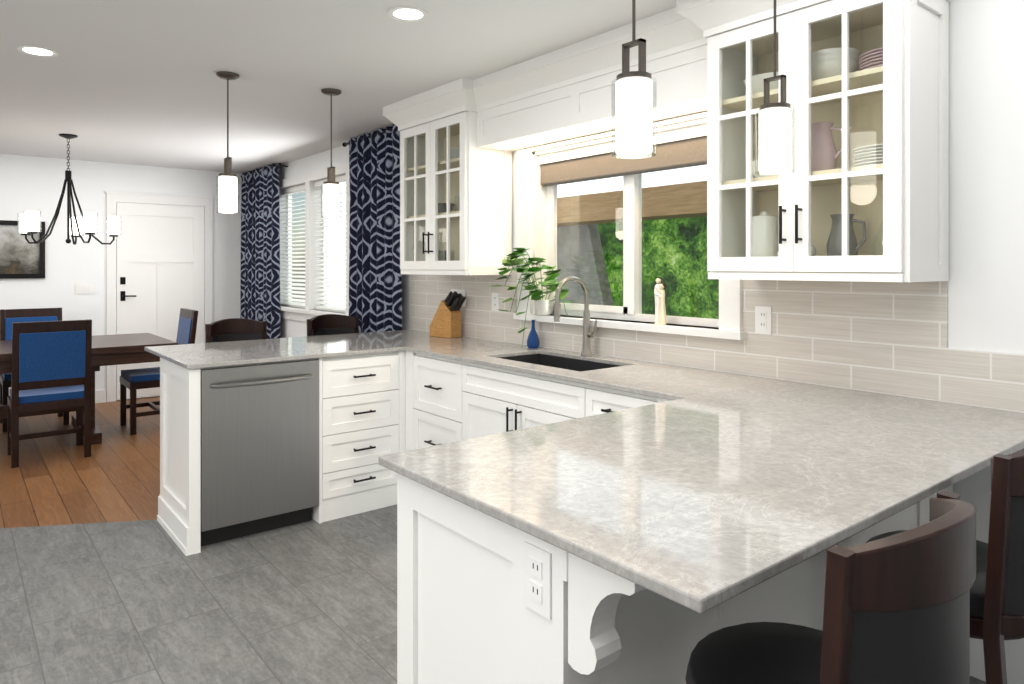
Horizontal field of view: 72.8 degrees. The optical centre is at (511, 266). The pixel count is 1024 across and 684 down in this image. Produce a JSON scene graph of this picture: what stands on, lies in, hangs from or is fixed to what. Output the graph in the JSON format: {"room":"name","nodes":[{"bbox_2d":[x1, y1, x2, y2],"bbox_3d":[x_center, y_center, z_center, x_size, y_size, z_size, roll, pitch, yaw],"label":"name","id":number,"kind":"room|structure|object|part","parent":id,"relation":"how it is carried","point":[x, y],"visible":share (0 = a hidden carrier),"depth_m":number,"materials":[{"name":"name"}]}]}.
{"room":"kitchen","nodes":[
{"label":"kitchen","id":0,"kind":"room"},
{"bbox_2d":[0,396,159,527],"bbox_3d":[-4.304,1.405,4.439,6.500,0.050,3.970,0,0,-39],"label":"floor","id":1,"kind":"structure","parent":0,"point":[62,480],"depth_m":4.64,"materials":[{"name":"brown wood"}]},
{"bbox_2d":[0,308,68,431],"bbox_3d":[-4.229,0.879,6.148,0.472,1.002,0.530,0,0,-39],"label":"dining chair","id":2,"kind":"object","parent":1,"relation":"on","point":[8,317],"visible":0.42,"depth_m":6.21,"materials":[{"name":"blue fabric"}]},
{"bbox_2d":[7,319,91,467],"bbox_3d":[-3.372,0.879,5.067,0.472,1.002,0.530,0,0,-39],"label":"dining chair","id":3,"kind":"object","parent":1,"relation":"on","point":[51,365],"visible":1,"depth_m":4.90,"materials":[{"name":"blue fabric"}]},
{"bbox_2d":[0,333,177,444],"bbox_3d":[-4.038,1.000,5.353,2.460,0.760,1.120,0,0,-39],"label":"dining table","id":4,"kind":"object","parent":1,"relation":"on","point":[116,349],"visible":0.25,"depth_m":5.52,"materials":[{"name":"brown wood"}]},
{"bbox_2d":[120,308,197,434],"bbox_3d":[-3.073,0.879,6.051,0.530,1.002,0.472,0,0,-39],"label":"dining chair","id":5,"kind":"object","parent":1,"relation":"on","point":[132,380],"visible":0.44,"depth_m":6.00,"materials":[{"name":"brown wood"}]},
{"bbox_2d":[205,318,266,342],"bbox_3d":[-1.792,0.869,4.634,0.432,1.027,0.455,0,0,-39],"label":"bar stool","id":6,"kind":"object","parent":1,"relation":"on","point":[233,329],"visible":0.19,"depth_m":4.79,"materials":[{"name":"brown wood"}]},
{"bbox_2d":[307,314,358,335],"bbox_3d":[-1.246,0.869,5.072,0.432,1.027,0.455,0,0,-39],"label":"bar stool","id":7,"kind":"object","parent":1,"relation":"on","point":[328,324],"visible":0.25,"depth_m":5.24,"materials":[{"name":"brown wood"}]},
{"bbox_2d":[0,154,241,400],"bbox_3d":[-5.595,0.155,6.045,6.500,2.450,0.150,0,0,-39],"label":"wall","id":8,"kind":"structure","parent":0,"point":[31,183],"depth_m":7.00,"materials":[{"name":"white paint"}]},
{"bbox_2d":[0,220,44,278],"bbox_3d":[-4.837,-0.165,6.538,0.740,0.550,0.029,0,0,-39],"label":"picture frame","id":9,"kind":"object","parent":8,"relation":"attached to","point":[21,257],"visible":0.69,"depth_m":6.64,"materials":[{"name":"black wood"}]},
{"bbox_2d":[75,282,94,293],"bbox_3d":[-4.293,0.210,6.988,0.170,0.116,0.009,0,0,-39],"label":"switch plate","id":10,"kind":"object","parent":8,"relation":"attached to","point":[84,287],"visible":1,"depth_m":6.98,"materials":[{"name":"white plastic"}]},
{"bbox_2d":[95,389,105,402],"bbox_3d":[-6.113,1.315,5.523,5.040,0.130,0.015,0,0,-39],"label":"baseboard","id":11,"kind":"structure","parent":8,"relation":"attached to","point":[100,396],"depth_m":7.06,"materials":[{"name":"white wood"}]},
{"bbox_2d":[105,191,213,401],"bbox_3d":[-3.722,0.302,7.401,1.060,2.155,0.080,0,0,-39],"label":"door","id":12,"kind":"structure","parent":8,"relation":"in","point":[164,263],"depth_m":7.38,"materials":[{"name":"white wood"}]},
{"bbox_2d":[0,0,675,173],"bbox_3d":[-2.227,-1.120,1.855,6.800,0.100,10.900,0,0,-39],"label":"ceiling","id":13,"kind":"structure","parent":0,"point":[136,82],"depth_m":3.67,"materials":[{"name":"white paint"}]},
{"bbox_2d":[17,46,57,56],"bbox_3d":[-2.347,-1.067,3.440,0.170,0.006,0.170,0,0,-39],"label":"recessed light","id":14,"kind":"object","parent":13,"relation":"in","point":[38,51],"visible":1,"depth_m":3.44,"materials":[{"name":"white"}]},
{"bbox_2d":[17,134,120,244],"bbox_3d":[-3.576,-0.629,5.652,0.706,0.881,0.730,0,0,-39],"label":"chandelier","id":15,"kind":"object","parent":13,"relation":"hanging from","point":[28,222],"visible":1,"depth_m":5.60,"materials":[{"name":"black metal"}]},
{"bbox_2d":[216,71,238,213],"bbox_3d":[-1.576,-0.684,3.855,0.120,0.769,0.120,0,0,-39],"label":"pendant light","id":16,"kind":"object","parent":13,"relation":"hanging from","point":[227,184],"visible":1,"depth_m":3.82,"materials":[{"name":"white glass"}]},
{"bbox_2d":[321,88,340,217],"bbox_3d":[-1.096,-0.684,4.215,0.120,0.769,0.120,0,0,-39],"label":"pendant light","id":17,"kind":"object","parent":13,"relation":"hanging from","point":[330,195],"visible":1,"depth_m":4.18,"materials":[{"name":"white glass"}]},
{"bbox_2d":[388,6,427,21],"bbox_3d":[-0.438,-1.067,2.934,0.170,0.006,0.170,0,0,-39],"label":"recessed light","id":18,"kind":"object","parent":13,"relation":"in","point":[407,14],"visible":1,"depth_m":2.93,"materials":[{"name":"white"}]},
{"bbox_2d":[611,0,656,158],"bbox_3d":[0.328,-0.684,1.870,0.120,0.769,0.120,0,0,-39],"label":"pendant light","id":19,"kind":"object","parent":13,"relation":"hanging from","point":[634,114],"visible":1,"depth_m":1.83,"materials":[{"name":"white glass"}]},
{"bbox_2d":[755,0,794,174],"bbox_3d":[0.839,-0.684,2.216,0.120,0.769,0.120,0,0,-39],"label":"pendant light","id":20,"kind":"object","parent":13,"relation":"hanging from","point":[775,137],"visible":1,"depth_m":2.18,"materials":[{"name":"white glass"}]},
{"bbox_2d":[0,504,985,683],"bbox_3d":[-1.800,1.405,1.324,6.500,0.050,9.235,0,0,-39],"label":"floor","id":21,"kind":"structure","parent":0,"point":[312,601],"depth_m":2.83,"materials":[{"name":"grey tile"}]},
{"bbox_2d":[277,351,405,523],"bbox_3d":[-1.003,0.934,4.149,0.568,0.892,0.600,0,0,-39],"label":"base cabinet","id":22,"kind":"object","parent":21,"relation":"on","point":[362,413],"depth_m":3.88,"materials":[{"name":"white wood"}]},
{"bbox_2d":[201,360,318,545],"bbox_3d":[-1.428,0.940,3.744,0.596,0.879,0.638,0,0,-39],"label":"dishwasher","id":23,"kind":"object","parent":22,"relation":"in","point":[259,448],"visible":0.77,"depth_m":3.53,"materials":[{"name":"silver metal"}]},
{"bbox_2d":[144,334,403,368],"bbox_3d":[-1.394,0.476,4.034,1.148,0.022,0.959,0,0,-39],"label":"countertop","id":24,"kind":"structure","parent":22,"relation":"on","point":[214,354],"depth_m":3.92,"materials":[{"name":"stone"}]},
{"bbox_2d":[406,351,671,450],"bbox_3d":[0.239,0.934,3.438,0.632,0.892,2.057,0,0,-39],"label":"base cabinet","id":25,"kind":"object","parent":21,"relation":"on","point":[449,400],"visible":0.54,"depth_m":3.47,"materials":[{"name":"white wood"}]},
{"bbox_2d":[502,354,618,371],"bbox_3d":[0.227,0.594,3.495,0.410,0.210,0.750,0,0,-39],"label":"sink","id":26,"kind":"object","parent":25,"relation":"in","point":[562,362],"visible":0.04,"depth_m":3.75,"materials":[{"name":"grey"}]},
{"bbox_2d":[351,330,1023,453],"bbox_3d":[0.239,0.476,3.456,0.627,0.022,3.905,0,0,-39],"label":"countertop","id":27,"kind":"structure","parent":25,"relation":"on","point":[993,427],"depth_m":2.64,"materials":[{"name":"stone"}]},
{"bbox_2d":[429,291,465,337],"bbox_3d":[-0.421,0.312,4.613,0.262,0.302,0.100,0,0,39],"label":"knife block","id":28,"kind":"object","parent":27,"relation":"on","point":[446,322],"visible":1,"depth_m":4.57,"materials":[{"name":"brown wood"}]},
{"bbox_2d":[527,320,539,347],"bbox_3d":[0.122,0.384,4.001,0.074,0.160,0.074,0,0,-39],"label":"vase","id":29,"kind":"object","parent":27,"relation":"on","point":[533,341],"visible":1,"depth_m":3.98,"materials":[{"name":"blue"}]},
{"bbox_2d":[554,276,596,355],"bbox_3d":[0.330,0.256,3.558,0.256,0.417,0.111,0,0,-39],"label":"faucet","id":30,"kind":"object","parent":27,"relation":"on","point":[587,336],"visible":1,"depth_m":3.62,"materials":[{"name":"silver metal"}]},
{"bbox_2d":[397,473,952,683],"bbox_3d":[0.658,0.934,1.974,1.830,0.892,0.763,0,0,-39],"label":"peninsula base cabinet","id":31,"kind":"object","parent":21,"relation":"on","point":[465,615],"visible":0.44,"depth_m":1.45,"materials":[{"name":"white wood"}]},
{"bbox_2d":[523,541,550,619],"bbox_3d":[0.046,0.580,1.288,0.007,0.120,0.074,0,0,-39],"label":"outlet","id":32,"kind":"object","parent":31,"relation":"attached to","point":[536,579],"visible":1,"depth_m":1.28,"materials":[{"name":"white plastic"}]},
{"bbox_2d":[378,390,1007,612],"bbox_3d":[0.433,0.476,1.719,1.200,0.022,0.954,0,0,-39],"label":"countertop","id":33,"kind":"structure","parent":31,"relation":"on","point":[703,490],"depth_m":1.51,"materials":[{"name":"stone"}]},
{"bbox_2d":[685,490,975,683],"bbox_3d":[0.497,0.869,1.156,0.432,1.027,0.455,0,0,-39],"label":"bar stool","id":34,"kind":"object","parent":21,"relation":"on","point":[896,608],"visible":1,"depth_m":0.94,"materials":[{"name":"brown wood"}]},
{"bbox_2d":[866,451,1023,683],"bbox_3d":[1.042,0.869,1.619,0.432,1.027,0.455,0,0,-39],"label":"bar stool","id":35,"kind":"object","parent":21,"relation":"on","point":[996,604],"visible":0.52,"depth_m":1.40,"materials":[{"name":"brown wood"}]},
{"bbox_2d":[279,0,1023,683],"bbox_3d":[0.360,0.155,3.936,0.160,2.450,10.900,0,0,-39],"label":"wall","id":36,"kind":"structure","parent":0,"point":[957,336],"depth_m":2.42,"materials":[{"name":"white paint"}]},
{"bbox_2d":[240,163,287,338],"bbox_3d":[-2.688,0.145,7.493,0.151,2.410,1.205,0,0,-39],"label":"curtain","id":37,"kind":"object","parent":36,"relation":"hanging from","point":[260,260],"visible":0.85,"depth_m":7.39,"materials":[{"name":"blue fabric"}]},
{"bbox_2d":[279,162,349,321],"bbox_3d":[-1.919,-0.188,6.723,0.200,1.435,1.920,0,0,-39],"label":"dining window","id":38,"kind":"structure","parent":36,"relation":"in","point":[309,311],"depth_m":6.67,"materials":[{"name":"white wood"}]},
{"bbox_2d":[280,175,345,312],"bbox_3d":[-1.913,-0.203,6.727,0.055,1.223,1.676,0,0,-39],"label":"window blinds","id":39,"kind":"object","parent":38,"relation":"attached to","point":[301,188],"visible":0.6,"depth_m":6.62,"materials":[{"name":"white plastic"}]},
{"bbox_2d":[342,124,401,332],"bbox_3d":[-1.073,0.145,5.485,0.151,2.410,1.050,0,0,-39],"label":"curtain","id":40,"kind":"object","parent":36,"relation":"hanging from","point":[375,290],"visible":0.65,"depth_m":5.43,"materials":[{"name":"blue fabric"}]},
{"bbox_2d":[395,104,466,274],"bbox_3d":[-0.374,-0.445,4.449,0.338,0.986,0.773,0,0,-39],"label":"upper cabinet","id":41,"kind":"object","parent":36,"relation":"attached to","point":[429,177],"depth_m":4.48,"materials":[{"name":"white wood"}]},
{"bbox_2d":[425,250,453,260],"bbox_3d":[-0.473,-0.054,4.613,0.156,0.110,0.228,0,0,-39],"label":"glasses","id":42,"kind":"object","parent":41,"relation":"in","point":[444,254],"depth_m":4.60,"materials":[{"name":"clear glass"}]},
{"bbox_2d":[438,203,454,212],"bbox_3d":[-0.472,-0.377,4.588,0.190,0.075,0.190,0,0,-39],"label":"bowl","id":43,"kind":"object","parent":41,"relation":"in","point":[440,209],"depth_m":4.52,"materials":[{"name":"grey ceramic"}]},
{"bbox_2d":[450,148,459,158],"bbox_3d":[-0.297,-0.698,4.370,0.189,0.077,0.189,0,0,-39],"label":"plates","id":44,"kind":"object","parent":41,"relation":"in","point":[454,154],"depth_m":4.30,"materials":[{"name":"white ceramic"}]},
{"bbox_2d":[451,289,465,306],"bbox_3d":[-0.363,0.210,4.701,0.008,0.116,0.168,0,0,-39],"label":"light switch","id":45,"kind":"object","parent":36,"relation":"attached to","point":[462,292],"visible":0.29,"depth_m":4.66,"materials":[{"name":"white plastic"}]},
{"bbox_2d":[492,293,498,310],"bbox_3d":[-0.106,0.220,4.381,0.008,0.116,0.074,0,0,-39],"label":"outlet","id":46,"kind":"object","parent":36,"relation":"attached to","point":[495,301],"visible":1,"depth_m":4.38,"materials":[{"name":"white plastic"}]},
{"bbox_2d":[467,20,718,278],"bbox_3d":[0.381,-0.445,3.510,0.338,0.986,1.782,0,0,-39],"label":"window valance","id":47,"kind":"object","parent":36,"relation":"attached to","point":[715,54],"depth_m":3.52,"materials":[{"name":"white wood"}]},
{"bbox_3d":[0.393,-0.698,3.512,0.060,0.010,1.458,0,0,-39],"label":"valance light strip","id":48,"kind":"part","parent":47,"relation":"part of","materials":[{"name":"white wood"}]},
{"bbox_2d":[513,112,746,339],"bbox_3d":[0.573,-0.194,3.632,0.210,1.012,1.540,0,0,-39],"label":"window","id":49,"kind":"structure","parent":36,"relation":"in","point":[680,142],"depth_m":3.65,"materials":[{"name":"white"}]},
{"bbox_2d":[490,248,571,346],"bbox_3d":[0.089,0.169,3.958,0.369,0.554,0.563,0,0,-39],"label":"pothos plant","id":50,"kind":"object","parent":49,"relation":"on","point":[543,307],"visible":0.98,"depth_m":3.94,"materials":[{"name":"green plant"}]},
{"bbox_2d":[654,277,666,324],"bbox_3d":[0.718,0.164,3.363,0.062,0.230,0.063,0,0,-39],"label":"figurine","id":51,"kind":"object","parent":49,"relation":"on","point":[660,309],"visible":1,"depth_m":3.35,"materials":[{"name":"beige ceramic"}]},
{"bbox_2d":[755,306,771,333],"bbox_3d":[1.060,0.224,2.932,0.008,0.116,0.074,0,0,-39],"label":"outlet","id":52,"kind":"object","parent":36,"relation":"attached to","point":[763,319],"visible":1,"depth_m":2.93,"materials":[{"name":"white plastic"}]},
{"bbox_2d":[719,0,950,281],"bbox_3d":[1.136,-0.445,2.570,0.338,0.986,0.741,0,0,-39],"label":"upper cabinet","id":53,"kind":"object","parent":36,"relation":"attached to","point":[901,104],"depth_m":2.43,"materials":[{"name":"white wood"}]},
{"bbox_2d":[743,72,778,93],"bbox_3d":[1.025,-0.697,2.726,0.228,0.075,0.228,0,0,-39],"label":"bowl","id":54,"kind":"object","parent":53,"relation":"in","point":[759,78],"depth_m":2.66,"materials":[{"name":"white ceramic"}]},
{"bbox_2d":[752,211,778,256],"bbox_3d":[1.000,-0.111,2.757,0.110,0.222,0.110,0,0,-39],"label":"canister","id":55,"kind":"object","parent":53,"relation":"in","point":[767,251],"depth_m":2.71,"materials":[{"name":"white ceramic"}]},
{"bbox_2d":[752,160,778,177],"bbox_3d":[1.007,-0.377,2.749,0.152,0.075,0.152,0,0,-39],"label":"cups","id":56,"kind":"object","parent":53,"relation":"in","point":[754,163],"depth_m":2.71,"materials":[{"name":"white ceramic"}]},
{"bbox_2d":[777,245,815,256],"bbox_3d":[1.073,-0.042,2.619,0.120,0.084,0.146,0,0,-39],"label":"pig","id":57,"kind":"object","parent":53,"relation":"in","point":[813,250],"depth_m":2.56},
{"bbox_2d":[811,122,841,170],"bbox_3d":[1.156,-0.434,2.563,0.116,0.190,0.154,0,0,-39],"label":"pitcher","id":58,"kind":"object","parent":53,"relation":"in","point":[817,153],"depth_m":2.54,"materials":[{"name":"pink ceramic"}]},
{"bbox_2d":[811,47,860,80],"bbox_3d":[1.169,-0.717,2.546,0.196,0.114,0.196,0,0,-39],"label":"bowl stack","id":59,"kind":"object","parent":53,"relation":"in","point":[828,61],"depth_m":2.48,"materials":[{"name":"white ceramic"}]},
{"bbox_2d":[827,214,866,255],"bbox_3d":[1.205,-0.095,2.502,0.104,0.190,0.139,0,0,-39],"label":"pitcher","id":60,"kind":"object","parent":53,"relation":"in","point":[831,240],"depth_m":2.48,"materials":[{"name":"grey ceramic"}]},
{"bbox_2d":[853,144,882,166],"bbox_3d":[1.298,-0.378,2.418,0.200,0.077,0.200,0,0,-39],"label":"plate stack","id":61,"kind":"object","parent":53,"relation":"in","point":[868,151],"depth_m":2.38,"materials":[{"name":"white ceramic"}]},
{"bbox_2d":[859,48,882,70],"bbox_3d":[1.303,-0.698,2.397,0.189,0.077,0.189,0,0,-39],"label":"bowl stack","id":62,"kind":"object","parent":53,"relation":"in","point":[876,59],"depth_m":2.36,"materials":[{"name":"pink ceramic"}]},
{"bbox_2d":[872,195,882,254],"bbox_3d":[1.295,-0.124,2.390,0.112,0.250,0.112,0,0,-39],"label":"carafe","id":63,"kind":"object","parent":53,"relation":"in","point":[880,238],"depth_m":2.40,"materials":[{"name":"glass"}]},
{"label":"outside","id":64,"kind":"structure","parent":0,"visible":0},
{"bbox_2d":[598,216,718,318],"bbox_3d":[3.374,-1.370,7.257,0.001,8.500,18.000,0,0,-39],"label":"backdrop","id":65,"kind":"structure","parent":64,"point":[670,270],"depth_m":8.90,"materials":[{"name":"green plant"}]},
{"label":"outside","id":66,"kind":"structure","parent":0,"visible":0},
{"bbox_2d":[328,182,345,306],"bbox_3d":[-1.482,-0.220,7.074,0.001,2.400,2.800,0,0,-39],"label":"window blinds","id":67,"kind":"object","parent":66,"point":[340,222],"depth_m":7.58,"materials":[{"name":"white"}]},
{"bbox_2d":[557,224,613,305],"bbox_3d":[0.208,0.030,6.598,0.120,3.700,2.260,0,0,-39],"label":"stone","id":68,"kind":"object","parent":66,"point":[583,264],"depth_m":6.00,"materials":[{"name":"grey"}]},
{"bbox_2d":[557,165,706,225],"bbox_3d":[1.702,-0.940,4.309,0.300,1.160,7.500,0,0,-39],"label":"neighboring building","id":69,"kind":"structure","parent":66,"point":[607,213],"depth_m":5.02,"materials":[{"name":"brown wood"}]}
]}

